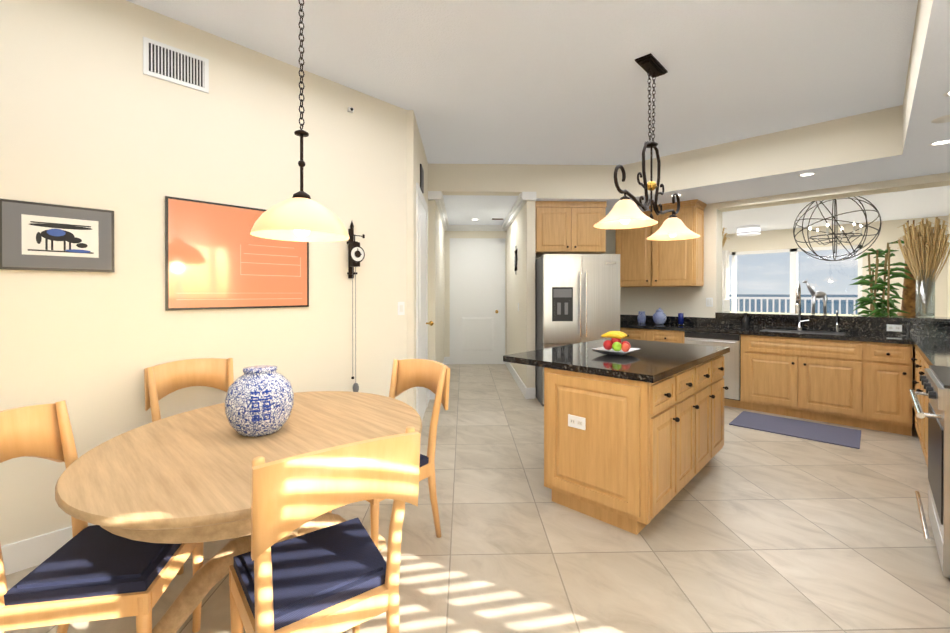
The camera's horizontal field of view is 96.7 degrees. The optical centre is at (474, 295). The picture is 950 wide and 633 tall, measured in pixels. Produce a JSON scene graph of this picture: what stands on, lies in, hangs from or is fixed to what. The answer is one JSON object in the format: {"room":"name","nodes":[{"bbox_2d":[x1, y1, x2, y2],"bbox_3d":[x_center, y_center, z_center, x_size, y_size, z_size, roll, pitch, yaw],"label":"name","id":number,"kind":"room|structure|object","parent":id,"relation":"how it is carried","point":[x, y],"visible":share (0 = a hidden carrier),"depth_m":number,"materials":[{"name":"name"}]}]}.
{"room":"kitchen","nodes":[
{"label":"kitchen","id":0,"kind":"room"},
{"bbox_2d":[0,0,949,545],"bbox_3d":[1.989,-0.161,4.624,8.819,2.980,13.650,0,0,43],"label":"wall","id":1,"kind":"structure","parent":0,"point":[92,114],"depth_m":2.65,"materials":[{"name":"beige paint"}]},
{"bbox_2d":[1,523,93,574],"bbox_3d":[-1.990,1.271,2.318,0.038,0.140,4.417,0,0,43],"label":"baseboard","id":2,"kind":"structure","parent":1,"relation":"attached to","point":[28,553],"depth_m":2.09,"materials":[{"name":"white"}]},
{"bbox_2d":[0,199,114,271],"bbox_3d":[-2.116,-0.291,2.155,0.021,0.335,0.420,0,0,43],"label":"picture frame","id":3,"kind":"object","parent":1,"relation":"attached to","point":[42,236],"visible":1,"depth_m":2.13,"materials":[{"name":"black wood"}]},
{"bbox_2d":[143,36,208,92],"bbox_3d":[-1.774,-1.365,2.517,0.013,0.210,0.325,0,0,43],"label":"air vent","id":4,"kind":"object","parent":1,"relation":"in","point":[163,61],"visible":1,"depth_m":2.50,"materials":[{"name":"white metal"}]},
{"bbox_2d":[165,196,308,309],"bbox_3d":[-1.520,-0.247,2.789,0.017,0.670,0.860,0,0,43],"label":"picture frame","id":5,"kind":"object","parent":1,"relation":"attached to","point":[218,256],"visible":0.98,"depth_m":2.70,"materials":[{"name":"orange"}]},
{"bbox_2d":[347,107,353,112],"bbox_3d":[-0.978,-1.465,3.334,0.044,0.030,0.040,0,0,43],"label":"sensor","id":6,"kind":"object","parent":1,"relation":"attached to","point":[350,109],"visible":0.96,"depth_m":3.33,"materials":[{"name":"white plastic"}]},
{"bbox_2d":[347,221,364,391],"bbox_3d":[-0.950,0.089,3.325,0.108,1.378,0.178,0,0,43],"label":"wall clock","id":7,"kind":"object","parent":1,"relation":"attached to","point":[356,254],"visible":0.96,"depth_m":3.32,"materials":[{"name":"brown metal"}]},
{"bbox_2d":[398,302,404,314],"bbox_3d":[-0.649,0.116,3.715,0.010,0.117,0.070,0,0,43],"label":"switch plate","id":8,"kind":"object","parent":1,"relation":"attached to","point":[401,308],"depth_m":3.71,"materials":[{"name":"white plastic"}]},
{"bbox_2d":[420,164,423,192],"bbox_3d":[-0.558,-1.220,4.441,0.016,0.240,0.260,0,0,-2],"label":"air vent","id":9,"kind":"object","parent":1,"relation":"attached to","point":[421,179],"visible":0.93,"depth_m":4.40,"materials":[{"name":"black"}]},
{"bbox_2d":[416,183,433,419],"bbox_3d":[-0.569,0.135,4.518,0.789,2.390,0.789,0,0,43],"label":"door","id":10,"kind":"structure","parent":1,"relation":"attached to","point":[422,322],"depth_m":4.40,"materials":[{"name":"white wood"}]},
{"bbox_2d":[450,238,504,363],"bbox_3d":[0.049,0.117,8.026,0.761,2.390,0.761,0,0,43],"label":"door","id":11,"kind":"structure","parent":1,"relation":"attached to","point":[477,300],"depth_m":8.02,"materials":[{"name":"white wood"}]},
{"bbox_2d":[428,191,535,230],"bbox_3d":[0.049,-1.261,6.668,1.380,0.100,2.720,0,0,-2],"label":"crown molding","id":12,"kind":"structure","parent":1,"relation":"attached to","point":[516,208],"depth_m":6.51,"materials":[{"name":"white"}]},
{"bbox_2d":[428,357,535,402],"bbox_3d":[-0.011,1.249,6.594,2.790,0.140,3.010,0,0,43],"label":"baseboard","id":13,"kind":"structure","parent":1,"relation":"attached to","point":[529,393],"depth_m":5.69,"materials":[{"name":"white wood"}]},
{"bbox_2d":[514,249,517,270],"bbox_3d":[0.624,-0.530,6.438,0.020,0.440,0.440,0,0,-2],"label":"sunburst mirror","id":14,"kind":"object","parent":1,"relation":"attached to","point":[516,259],"visible":0.98,"depth_m":6.41,"materials":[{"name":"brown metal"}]},
{"bbox_2d":[535,201,606,253],"bbox_3d":[1.247,-0.891,5.650,0.930,0.660,0.385,0,0,-2],"label":"upper cabinet","id":15,"kind":"object","parent":1,"relation":"attached to","point":[564,227],"visible":0.96,"depth_m":5.50,"materials":[{"name":"brown wood"}]},
{"bbox_2d":[615,199,706,286],"bbox_3d":[2.561,-0.672,5.920,1.135,1.108,0.433,0,0,43],"label":"upper cabinet","id":16,"kind":"object","parent":1,"relation":"attached to","point":[644,262],"visible":0.81,"depth_m":5.69,"materials":[{"name":"brown wood"}]},
{"bbox_2d":[706,298,712,306],"bbox_3d":[3.146,0.094,5.665,0.080,0.120,0.009,0,0,43],"label":"switch plate","id":17,"kind":"object","parent":1,"relation":"attached to","point":[709,301],"depth_m":5.66,"materials":[{"name":"white plastic"}]},
{"bbox_2d":[722,250,728,299],"bbox_3d":[5.850,0.112,10.066,0.359,2.340,0.068,0,0,43],"label":"curtain","id":18,"kind":"object","parent":1,"relation":"hanging from","point":[725,274],"visible":0.12,"depth_m":9.96,"materials":[{"name":"white fabric"}]},
{"bbox_2d":[620,315,907,334],"bbox_3d":[3.354,0.341,5.451,3.138,0.137,0.033,0,0,43],"label":"backsplash","id":19,"kind":"structure","parent":1,"relation":"attached to","point":[869,327],"depth_m":5.03,"materials":[{"name":"black stone"}]},
{"bbox_2d":[729,297,857,313],"bbox_3d":[7.396,0.751,10.113,6.500,1.400,1.750,0,0,43],"label":"railing","id":20,"kind":"object","parent":1,"relation":"attached to","point":[818,299],"depth_m":10.66,"materials":[{"name":"white"}]},
{"bbox_2d":[729,245,862,314],"bbox_3d":[6.812,0.145,9.348,2.600,2.320,0.080,0,0,43],"label":"living room window","id":21,"kind":"structure","parent":1,"relation":"in","point":[793,262],"depth_m":9.18,"materials":[{"name":"white"}]},
{"bbox_2d":[887,324,901,331],"bbox_3d":[4.399,0.345,4.430,0.115,0.070,0.008,0,0,43],"label":"switch plate","id":22,"kind":"object","parent":1,"relation":"attached to","point":[898,328],"depth_m":4.43,"materials":[{"name":"white plastic"}]},
{"bbox_2d":[909,322,949,337],"bbox_3d":[4.744,0.349,4.133,0.685,0.135,0.033,0,0,43],"label":"backsplash","id":23,"kind":"structure","parent":1,"relation":"attached to","point":[938,330],"depth_m":4.25,"materials":[{"name":"black stone"}]},
{"bbox_2d":[4,364,949,632],"bbox_3d":[2.516,1.374,5.545,10.700,0.100,17.500,0,0,43],"label":"floor","id":24,"kind":"structure","parent":0,"point":[746,530],"depth_m":2.25,"materials":[{"name":"tile"}]},
{"bbox_2d":[0,400,203,632],"bbox_3d":[-1.313,0.868,1.437,0.554,0.960,0.454,0,0,-14],"label":"chair","id":25,"kind":"object","parent":24,"relation":"on","point":[86,573],"visible":0.81,"depth_m":1.35,"materials":[{"name":"brown wood"}]},
{"bbox_2d":[144,358,233,574],"bbox_3d":[-1.494,0.863,2.347,0.554,0.960,0.454,0,0,38],"label":"chair","id":26,"kind":"object","parent":24,"relation":"on","point":[161,381],"visible":0.38,"depth_m":2.46,"materials":[{"name":"brown wood"}]},
{"bbox_2d":[55,391,421,632],"bbox_3d":[-0.865,0.963,1.833,1.363,0.758,1.363,0,0,43],"label":"dining table","id":27,"kind":"object","parent":24,"relation":"on","point":[183,477],"visible":0.6,"depth_m":1.53,"materials":[{"name":"brown wood"}]},
{"bbox_2d":[225,365,293,436],"bbox_3d":[-0.919,0.444,1.808,0.265,0.277,0.264,0,0,43],"label":"ginger jar","id":28,"kind":"object","parent":27,"relation":"on","point":[259,400],"visible":1,"depth_m":1.72,"materials":[{"name":"blue"}]},
{"bbox_2d":[229,426,420,632],"bbox_3d":[-0.480,0.868,1.319,0.454,0.960,0.554,0,0,-36],"label":"chair","id":29,"kind":"object","parent":24,"relation":"on","point":[340,577],"visible":1,"depth_m":1.20,"materials":[{"name":"brown wood"}]},
{"bbox_2d":[328,359,449,547],"bbox_3d":[-0.461,0.864,2.296,0.474,0.960,0.565,0,0,43],"label":"chair","id":30,"kind":"object","parent":24,"relation":"on","point":[431,375],"visible":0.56,"depth_m":2.32,"materials":[{"name":"brown wood"}]},
{"bbox_2d":[535,254,619,405],"bbox_3d":[1.250,0.420,5.336,0.910,1.810,0.866,0,0,-2],"label":"refrigerator","id":31,"kind":"object","parent":24,"relation":"on","point":[577,298],"visible":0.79,"depth_m":4.97,"materials":[{"name":"grey metal"}]},
{"bbox_2d":[620,327,647,340],"bbox_3d":[2.331,0.885,5.994,0.480,0.875,0.618,0,0,43],"label":"base cabinet","id":32,"kind":"object","parent":24,"relation":"on","point":[635,333],"depth_m":5.72,"materials":[{"name":"brown wood"}]},
{"bbox_2d":[539,350,729,534],"bbox_3d":[1.238,0.899,3.047,0.716,0.876,1.604,0,0,43],"label":"kitchen island","id":33,"kind":"object","parent":24,"relation":"on","point":[633,442],"depth_m":2.50,"materials":[{"name":"maple wood"},{"name":"black granite"},{"name":"bronze iron"}]},
{"bbox_2d":[503,338,729,381],"bbox_3d":[1.129,0.441,3.182,1.030,0.040,1.630,0,0,43],"label":"island countertop","id":34,"kind":"structure","parent":33,"relation":"on","point":[653,360],"depth_m":2.86,"materials":[{"name":"black stone"}]},
{"bbox_2d":[592,331,639,355],"bbox_3d":[1.001,0.340,2.994,0.252,0.161,0.252,0,0,43],"label":"fruit bowl","id":35,"kind":"object","parent":34,"relation":"on","point":[615,345],"visible":1,"depth_m":2.96,"materials":[{"name":"white"}]},
{"bbox_2d":[648,331,699,342],"bbox_3d":[2.669,0.886,5.674,0.450,0.875,0.618,0,0,43],"label":"base cabinet","id":36,"kind":"object","parent":24,"relation":"on","point":[661,336],"depth_m":5.43,"materials":[{"name":"brown wood"}]},
{"bbox_2d":[722,227,729,311],"bbox_3d":[3.637,0.158,6.418,0.438,2.324,0.480,0,0,43],"label":"vase","id":37,"kind":"object","parent":24,"relation":"on","point":[725,305],"visible":0.06,"depth_m":6.27,"materials":[{"name":"white"}]},
{"bbox_2d":[729,411,860,448],"bbox_3d":[3.188,1.324,4.226,0.990,0.011,0.650,0,0,43],"label":"kitchen rug","id":38,"kind":"object","parent":24,"relation":"on","point":[835,435],"visible":1,"depth_m":4.18,"materials":[{"name":"fabric"}]},
{"bbox_2d":[740,335,867,428],"bbox_3d":[3.658,0.891,4.738,1.055,0.875,0.618,0,0,43],"label":"base cabinet","id":39,"kind":"object","parent":24,"relation":"on","point":[858,374],"depth_m":4.47,"materials":[{"name":"brown wood"}]},
{"bbox_2d":[620,323,911,342],"bbox_3d":[3.142,0.431,5.228,3.138,0.040,0.648,0,0,43],"label":"countertop","id":40,"kind":"structure","parent":39,"relation":"on","point":[852,336],"depth_m":4.72,"materials":[{"name":"black stone"}]},
{"bbox_2d":[637,311,645,322],"bbox_3d":[2.415,0.320,6.116,0.118,0.170,0.118,0,0,31],"label":"jar","id":41,"kind":"object","parent":40,"relation":"on","point":[641,318],"depth_m":6.07,"materials":[{"name":"blue ceramic"}]},
{"bbox_2d":[653,308,666,323],"bbox_3d":[2.590,0.291,5.923,0.182,0.230,0.182,0,0,34],"label":"jar","id":42,"kind":"object","parent":40,"relation":"on","point":[659,316],"depth_m":5.87,"materials":[{"name":"blue ceramic"}]},
{"bbox_2d":[676,313,685,324],"bbox_3d":[2.794,0.326,5.731,0.118,0.163,0.118,0,0,31],"label":"jar","id":43,"kind":"object","parent":40,"relation":"on","point":[680,315],"depth_m":5.70,"materials":[{"name":"blue glass"}]},
{"bbox_2d":[684,331,740,400],"bbox_3d":[3.028,0.838,5.283,0.600,0.769,0.651,0,0,43],"label":"dishwasher","id":44,"kind":"object","parent":40,"relation":"in","point":[732,370],"visible":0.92,"depth_m":4.95,"materials":[{"name":"silver plastic"}]},
{"bbox_2d":[743,313,748,327],"bbox_3d":[3.352,0.314,5.229,0.064,0.190,0.064,0,0,43],"label":"soap bottle","id":45,"kind":"object","parent":40,"relation":"on","point":[745,321],"visible":0.96,"depth_m":5.21,"materials":[{"name":"black plastic"}]},
{"bbox_2d":[761,283,844,335],"bbox_3d":[3.663,0.134,4.735,0.730,0.557,0.430,0,0,43],"label":"sink faucet","id":46,"kind":"object","parent":40,"relation":"on","point":[799,328],"visible":1,"depth_m":4.73,"materials":[{"name":"silver metal"}]},
{"bbox_2d":[715,311,949,323],"bbox_3d":[4.267,0.254,4.928,2.473,0.043,0.580,0,0,43],"label":"bar","id":47,"kind":"object","parent":40,"relation":"on","point":[918,319],"visible":1,"depth_m":4.79,"materials":[{"name":"black stone"}]},
{"bbox_2d":[803,279,827,313],"bbox_3d":[4.101,0.017,5.094,0.223,0.424,0.226,0,0,43],"label":"statue","id":48,"kind":"object","parent":47,"relation":"on","point":[818,294],"visible":1,"depth_m":5.08,"materials":[{"name":"grey metal"}]},
{"bbox_2d":[893,217,949,316],"bbox_3d":[4.772,-0.288,4.479,0.493,1.044,0.495,0,0,43],"label":"vase","id":49,"kind":"object","parent":47,"relation":"on","point":[925,249],"visible":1,"depth_m":4.44,"materials":[{"name":"clear glass"}]},
{"bbox_2d":[850,240,913,315],"bbox_3d":[5.097,0.317,5.303,0.595,2.016,0.749,0,0,43],"label":"bamboo plant","id":50,"kind":"object","parent":24,"relation":"on","point":[863,301],"visible":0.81,"depth_m":5.25,"materials":[{"name":"green plant"}]},
{"bbox_2d":[868,343,912,435],"bbox_3d":[4.160,0.893,4.262,0.328,0.875,0.618,0,0,43],"label":"base cabinet","id":51,"kind":"object","parent":24,"relation":"on","point":[889,364],"depth_m":4.03,"materials":[{"name":"brown wood"}]},
{"bbox_2d":[897,220,918,315],"bbox_3d":[5.561,0.199,5.410,0.256,2.249,0.811,0,0,43],"label":"statue","id":52,"kind":"object","parent":24,"relation":"on","point":[908,304],"visible":0.19,"depth_m":5.28,"materials":[{"name":"brown wood"}]},
{"bbox_2d":[913,346,916,430],"bbox_3d":[4.063,0.897,3.450,0.618,0.875,0.580,0,0,43],"label":"base cabinet","id":53,"kind":"object","parent":24,"relation":"on","point":[914,347],"depth_m":3.84,"materials":[{"name":"brown wood"}]},
{"bbox_2d":[917,354,924,457],"bbox_3d":[3.624,0.900,2.988,0.618,0.875,0.975,0,0,43],"label":"base cabinet","id":54,"kind":"object","parent":24,"relation":"on","point":[920,361],"depth_m":3.35,"materials":[{"name":"brown wood"}]},
{"bbox_2d":[909,334,949,366],"bbox_3d":[3.862,0.441,3.203,0.688,0.040,2.528,0,0,43],"label":"countertop","id":55,"kind":"structure","parent":54,"relation":"on","point":[935,351],"depth_m":3.33,"materials":[{"name":"black stone"}]},
{"bbox_2d":[925,366,928,467],"bbox_3d":[3.181,0.902,2.519,0.618,0.875,0.595,0,0,43],"label":"base cabinet","id":56,"kind":"object","parent":24,"relation":"on","point":[926,397],"depth_m":3.03,"materials":[{"name":"brown wood"}]},
{"bbox_2d":[908,365,949,577],"bbox_3d":[2.687,0.872,2.047,0.795,0.900,0.756,0,0,43],"label":"range","id":57,"kind":"object","parent":24,"relation":"on","point":[935,381],"visible":1,"depth_m":2.10,"materials":[{"name":"silver metal"}]},
{"bbox_2d":[126,0,949,233],"bbox_3d":[1.502,-1.525,4.459,10.700,0.450,14.550,0,0,43],"label":"ceiling","id":58,"kind":"structure","parent":0,"point":[550,82],"depth_m":3.06,"materials":[{"name":"white paint"}]},
{"bbox_2d":[250,0,348,241],"bbox_3d":[-0.775,-0.948,1.886,0.410,1.377,0.410,0,0,43],"label":"dining pendant light","id":59,"kind":"object","parent":58,"relation":"hanging from","point":[300,216],"visible":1,"depth_m":1.81,"materials":[{"name":"white glass"}]},
{"bbox_2d":[594,53,699,240],"bbox_3d":[1.263,-1.048,3.021,0.390,1.189,1.270,0,0,43],"label":"pendant light","id":60,"kind":"object","parent":58,"relation":"hanging from","point":[625,212],"visible":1,"depth_m":2.97,"materials":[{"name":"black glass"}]},
{"bbox_2d":[737,225,760,235],"bbox_3d":[5.750,-1.352,8.873,0.428,0.179,0.428,0,0,43],"label":"drum ceiling light","id":61,"kind":"object","parent":58,"relation":"attached to","point":[750,230],"visible":1,"depth_m":8.72,"materials":[{"name":"grey"}]},
{"bbox_2d":[793,196,881,260],"bbox_3d":[4.870,-0.944,5.713,0.911,0.966,0.911,0,0,43],"label":"orb chandelier","id":62,"kind":"object","parent":58,"relation":"hanging from","point":[842,233],"visible":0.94,"depth_m":5.70,"materials":[{"name":"iron"},{"name":"glass"}]},
{"bbox_2d":[528,0,949,215],"bbox_3d":[1.797,-1.433,4.131,4.980,0.429,4.080,0,0,43],"label":"soffit","id":63,"kind":"structure","parent":0,"point":[892,143],"depth_m":4.18,"materials":[{"name":"beige paint"}]},
{"bbox_2d":[798,173,815,176],"bbox_3d":[3.350,-1.216,4.260,0.148,0.005,0.148,0,0,16],"label":"recessed light","id":64,"kind":"object","parent":63,"relation":"in","point":[805,174],"depth_m":4.26,"materials":[{"name":"white"}]},
{"bbox_2d":[929,139,949,145],"bbox_3d":[3.710,-1.211,3.353,0.148,0.005,0.148,0,0,34],"label":"recessed light","id":65,"kind":"object","parent":63,"relation":"in","point":[942,142],"depth_m":3.37,"materials":[{"name":"white"}]},
{"bbox_2d":[931,115,949,122],"bbox_3d":[3.246,-1.208,2.885,0.178,0.003,0.178,0,0,-2],"label":"recessed light","id":66,"kind":"object","parent":63,"relation":"in","point":[944,119],"depth_m":2.90,"materials":[{"name":"white"}]},
{"bbox_2d":[943,91,949,96],"bbox_3d":[2.874,-1.207,2.493,0.148,0.005,0.148,0,0,-2],"label":"recessed light","id":67,"kind":"object","parent":63,"relation":"in","point":[947,94],"depth_m":2.54,"materials":[{"name":"white"}]},
{"label":"outside","id":68,"kind":"structure","parent":0,"visible":0},
{"bbox_2d":[729,294,857,313],"bbox_3d":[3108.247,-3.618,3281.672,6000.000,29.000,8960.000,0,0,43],"label":"sea","id":69,"kind":"structure","parent":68,"point":[808,306],"depth_m":968.08,"materials":[{"name":"blue liquid"}]}
]}

